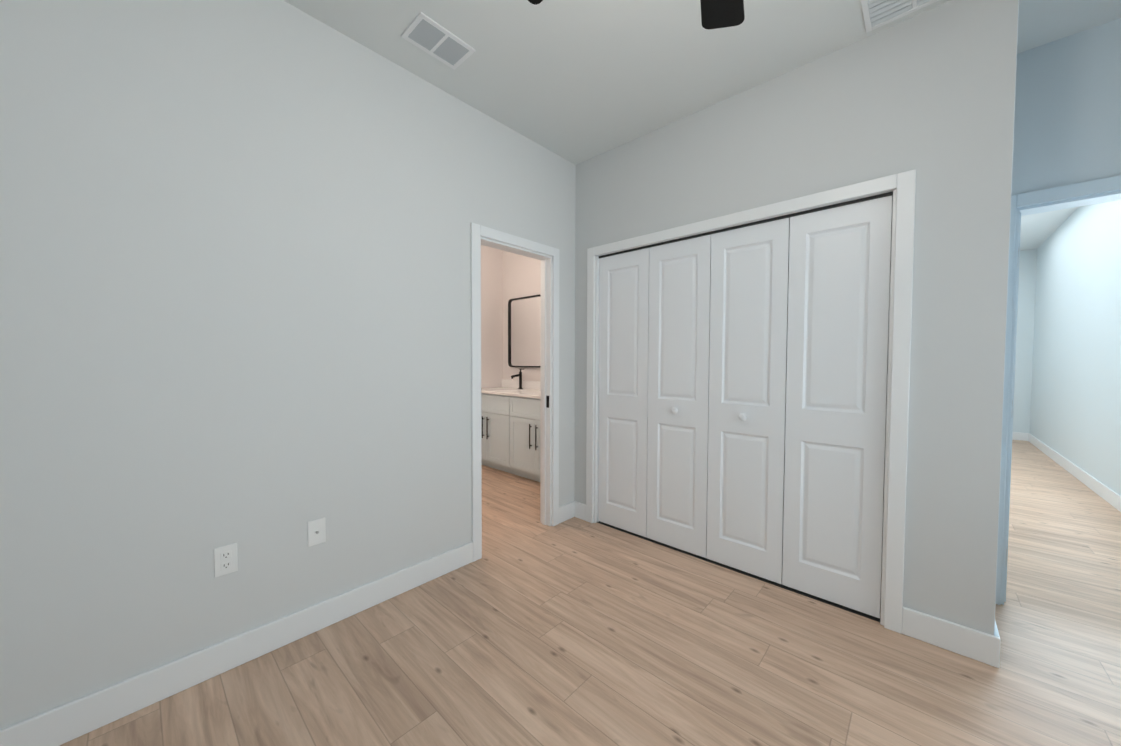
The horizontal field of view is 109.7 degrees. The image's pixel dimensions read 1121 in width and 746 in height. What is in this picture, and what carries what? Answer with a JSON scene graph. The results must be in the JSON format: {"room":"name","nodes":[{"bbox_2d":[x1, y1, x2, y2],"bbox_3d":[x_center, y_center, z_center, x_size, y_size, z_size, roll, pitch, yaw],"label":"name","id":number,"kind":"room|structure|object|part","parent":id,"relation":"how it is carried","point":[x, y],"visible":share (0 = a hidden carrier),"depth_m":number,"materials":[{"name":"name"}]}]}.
{"room":"empty bedroom","nodes":[
{"label":"empty bedroom","id":0,"kind":"room"},
{"bbox_2d":[0,0,575,728],"bbox_3d":[-0.622,-0.218,2.417,0.100,2.790,4.105,2,3,43],"label":"wall","id":1,"kind":"structure","parent":0,"point":[234,276],"depth_m":1.56,"materials":[{"name":"paint"}]},
{"bbox_2d":[214,543,237,576],"bbox_3d":[-1.345,0.752,1.586,0.008,0.116,0.072,2,3,43],"label":"duplex electrical outlet","id":2,"kind":"object","parent":1,"relation":"attached to","point":[225,560],"visible":1,"depth_m":1.58,"materials":[{"name":"white plastic"}]},
{"bbox_2d":[0,542,472,745],"bbox_3d":[-1.210,1.135,1.739,0.020,0.125,1.952,2,3,43],"label":"baseboard","id":3,"kind":"structure","parent":1,"relation":"attached to","point":[68,721],"depth_m":1.55,"materials":[{"name":"white wood"}]},
{"bbox_2d":[308,517,325,546],"bbox_3d":[-1.124,0.735,1.821,0.014,0.116,0.072,2,3,43],"label":"outlet","id":4,"kind":"object","parent":1,"relation":"attached to","point":[316,531],"visible":1,"depth_m":1.82,"materials":[{"name":"white plastic"}]},
{"bbox_2d":[470,223,558,561],"bbox_3d":[-0.326,0.122,2.753,0.140,2.090,0.781,2,3,43],"label":"door frame","id":5,"kind":"structure","parent":1,"relation":"attached to","point":[477,231],"depth_m":2.93,"materials":[{"name":"white wood"}]},
{"bbox_3d":[-0.096,0.216,2.968,0.028,0.090,0.002,2,3,43],"label":"bathroom jamb strike","id":6,"kind":"part","parent":5,"relation":"part of","materials":[{"name":"black metal"}]},
{"bbox_2d":[481,245,500,387],"bbox_3d":[-1.685,-0.280,4.258,0.120,2.790,2.840,2,3,43],"label":"wall","id":7,"kind":"structure","parent":0,"point":[490,257],"depth_m":5.02,"materials":[{"name":"paint"}]},
{"bbox_2d":[501,250,540,386],"bbox_3d":[-0.013,-0.285,4.566,1.920,2.790,0.120,2,3,43],"label":"wall","id":8,"kind":"structure","parent":0,"point":[506,276],"depth_m":4.98,"materials":[{"name":"paint"}]},
{"bbox_2d":[502,381,539,388],"bbox_3d":[-0.174,0.152,4.624,1.614,0.099,0.020,2,3,43],"label":"backsplash","id":9,"kind":"structure","parent":8,"relation":"attached to","point":[508,384],"depth_m":4.85,"materials":[{"name":"white stone"}]},
{"bbox_2d":[508,294,540,367],"bbox_3d":[-0.430,-0.500,4.837,0.630,0.860,0.030,2,3,43],"label":"mirror","id":10,"kind":"object","parent":8,"relation":"attached to","point":[524,331],"visible":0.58,"depth_m":4.85,"materials":[{"name":"black mirror"}]},
{"bbox_2d":[60,440,1120,745],"bbox_3d":[2.091,1.177,4.243,5.760,0.100,10.405,2,3,43],"label":"floor","id":11,"kind":"structure","parent":0,"point":[528,628],"depth_m":1.64,"materials":[{"name":"brown wood"}]},
{"bbox_2d":[481,393,539,481],"bbox_3d":[-0.377,0.676,4.436,1.594,0.876,0.594,2,3,43],"label":"bathroom vanity","id":12,"kind":"object","parent":11,"relation":"on","point":[510,426],"depth_m":4.23,"materials":[{"name":"white paint"}]},
{"bbox_2d":[481,385,539,396],"bbox_3d":[-0.360,0.223,4.424,1.614,0.030,0.570,2,3,43],"label":"countertop","id":13,"kind":"structure","parent":12,"relation":"on","point":[516,392],"depth_m":4.43,"materials":[{"name":"white stone"}]},
{"bbox_2d":[492,389,523,390],"bbox_3d":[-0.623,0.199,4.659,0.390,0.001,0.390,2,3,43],"label":"sink","id":14,"kind":"object","parent":13,"relation":"in","point":[492,389],"depth_m":4.64,"materials":[{"name":"white ceramic"}]},
{"bbox_2d":[511,369,523,388],"bbox_3d":[-0.516,0.072,4.751,0.083,0.250,0.170,2,3,43],"label":"faucet","id":15,"kind":"object","parent":13,"relation":"on","point":[520,373],"depth_m":4.79,"materials":[{"name":"black metal"}]},
{"bbox_2d":[283,0,1120,164],"bbox_3d":[-0.055,-1.644,1.853,5.710,0.100,4.105,2,3,43],"label":"ceiling","id":16,"kind":"structure","parent":0,"point":[575,82],"depth_m":1.94,"materials":[{"name":"paint"}]},
{"bbox_2d":[401,12,475,69],"bbox_3d":[-0.587,-1.593,1.905,0.190,0.008,0.290,2,3,43],"label":"ceiling vent","id":17,"kind":"object","parent":16,"relation":"in","point":[428,35],"visible":1,"depth_m":1.89,"materials":[{"name":"white metal"}]},
{"bbox_2d":[528,0,744,29],"bbox_3d":[0.300,-1.343,0.908,1.198,0.437,1.256,2,3,43],"label":"fan","id":18,"kind":"object","parent":16,"relation":"hanging from","point":[715,14],"visible":1,"depth_m":1.40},
{"bbox_3d":[0.042,-1.278,1.148,0.495,0.036,0.145,2,3,43],"label":"blade","id":19,"kind":"part","parent":18,"relation":"part of","materials":[{"name":"black"}]},
{"bbox_3d":[0.495,-1.280,1.244,0.261,0.036,0.501,2,3,43],"label":"blade","id":20,"kind":"part","parent":18,"relation":"part of","materials":[{"name":"black"}]},
{"bbox_2d":[861,0,938,32],"bbox_3d":[1.425,-1.577,1.590,0.335,0.008,0.355,2,3,43],"label":"ceiling vent","id":21,"kind":"object","parent":16,"relation":"in","point":[878,13],"visible":1,"depth_m":1.71,"materials":[{"name":"white metal"}]},
{"bbox_2d":[574,0,1017,634],"bbox_3d":[0.997,-0.213,2.411,2.288,2.790,0.120,2,3,43],"label":"wall","id":22,"kind":"structure","parent":0,"point":[928,96],"depth_m":1.75,"materials":[{"name":"paint"}]},
{"bbox_2d":[598,248,648,536],"bbox_3d":[0.461,0.141,2.898,0.423,2.021,0.034,2,3,43],"label":"closet door leaf","id":23,"kind":"structure","parent":22,"relation":"in","point":[623,374],"depth_m":2.88,"materials":[{"name":"white wood"}]},
{"bbox_2d":[647,234,710,557],"bbox_3d":[0.761,0.152,2.594,0.423,2.021,0.074,2,3,43],"label":"closet door leaf","id":24,"kind":"structure","parent":22,"relation":"in","point":[678,365],"depth_m":2.58,"materials":[{"name":"white wood"}]},
{"bbox_2d":[597,191,892,621],"bbox_3d":[0.932,0.157,2.465,1.712,2.046,0.055,2,3,43],"label":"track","id":25,"kind":"object","parent":22,"relation":"attached to","point":[715,562],"visible":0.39,"depth_m":2.25,"materials":[{"name":"grey metal"}]},
{"bbox_2d":[706,218,789,583],"bbox_3d":[1.075,0.162,2.305,0.423,2.021,0.074,2,3,43],"label":"closet door leaf","id":26,"kind":"structure","parent":22,"relation":"in","point":[748,368],"depth_m":2.29,"materials":[{"name":"white wood"}]},
{"bbox_2d":[586,169,915,633],"bbox_3d":[0.941,0.155,2.474,1.748,2.050,0.120,2,3,43],"label":"door frame","id":27,"kind":"structure","parent":22,"relation":"attached to","point":[596,383],"depth_m":1.88,"materials":[{"name":"white wood"}]},
{"bbox_2d":[782,195,892,617],"bbox_3d":[1.403,0.172,2.030,0.423,2.021,0.034,2,3,43],"label":"closet door leaf","id":28,"kind":"structure","parent":22,"relation":"in","point":[838,327],"depth_m":2.00,"materials":[{"name":"white wood"}]},
{"bbox_2d":[902,607,1000,667],"bbox_3d":[1.689,1.144,1.719,0.303,0.125,0.016,2,3,43],"label":"baseboard","id":29,"kind":"structure","parent":22,"relation":"attached to","point":[974,644],"depth_m":1.70,"materials":[{"name":"white wood"}]},
{"bbox_2d":[994,621,999,636],"bbox_3d":[2.434,1.154,1.471,1.160,0.125,0.630,2,3,43],"label":"baseboard return","id":30,"kind":"object","parent":22,"relation":"attached to","point":[996,632],"visible":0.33,"depth_m":1.65,"materials":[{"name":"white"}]},
{"bbox_2d":[882,18,1120,547],"bbox_3d":[1.895,-0.212,2.439,3.570,2.790,0.120,2,3,43],"label":"wall","id":31,"kind":"structure","parent":0,"point":[1067,125],"depth_m":1.86,"materials":[{"name":"paint"}]},
{"bbox_2d":[996,175,1120,604],"bbox_3d":[2.636,0.162,1.769,0.975,2.090,0.160,2,3,43],"label":"door frame","id":32,"kind":"structure","parent":31,"relation":"attached to","point":[1092,187],"depth_m":1.99,"materials":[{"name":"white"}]},
{"bbox_2d":[994,0,1018,630],"bbox_3d":[1.968,-0.193,1.863,0.120,2.790,0.628,2,3,43],"label":"wall","id":33,"kind":"structure","parent":0,"point":[1006,313],"depth_m":1.59,"materials":[{"name":"paint"}]},
{"bbox_2d":[1013,248,1036,432],"bbox_3d":[6.692,-0.458,6.947,2.040,3.020,0.120,2,3,43],"label":"wall","id":34,"kind":"structure","parent":0,"point":[1024,336],"depth_m":6.25,"materials":[{"name":"paint"}]},
{"bbox_2d":[1012,432,1026,440],"bbox_3d":[6.641,0.990,6.942,2.040,0.125,0.020,2,3,43],"label":"baseboard","id":35,"kind":"structure","parent":34,"relation":"attached to","point":[1016,435],"depth_m":6.30,"materials":[{"name":"white wood"}]},
{"bbox_2d":[1020,207,1077,249],"bbox_3d":[4.510,-1.947,4.528,2.340,0.100,6.570,2,3,43],"label":"ceiling","id":36,"kind":"structure","parent":0,"point":[1038,230],"depth_m":5.11,"materials":[{"name":"paint"}]},
{"bbox_2d":[1029,200,1120,495],"bbox_3d":[5.321,-0.362,3.826,0.120,3.020,6.570,2,3,43],"label":"wall","id":37,"kind":"structure","parent":0,"point":[1067,394],"depth_m":4.30,"materials":[{"name":"paint"}]},
{"bbox_2d":[1027,433,1120,511],"bbox_3d":[5.228,1.085,3.876,0.016,0.125,6.446,2,3,43],"label":"baseboard","id":38,"kind":"structure","parent":37,"relation":"attached to","point":[1106,493],"depth_m":4.12,"materials":[{"name":"white wood"}]}
]}

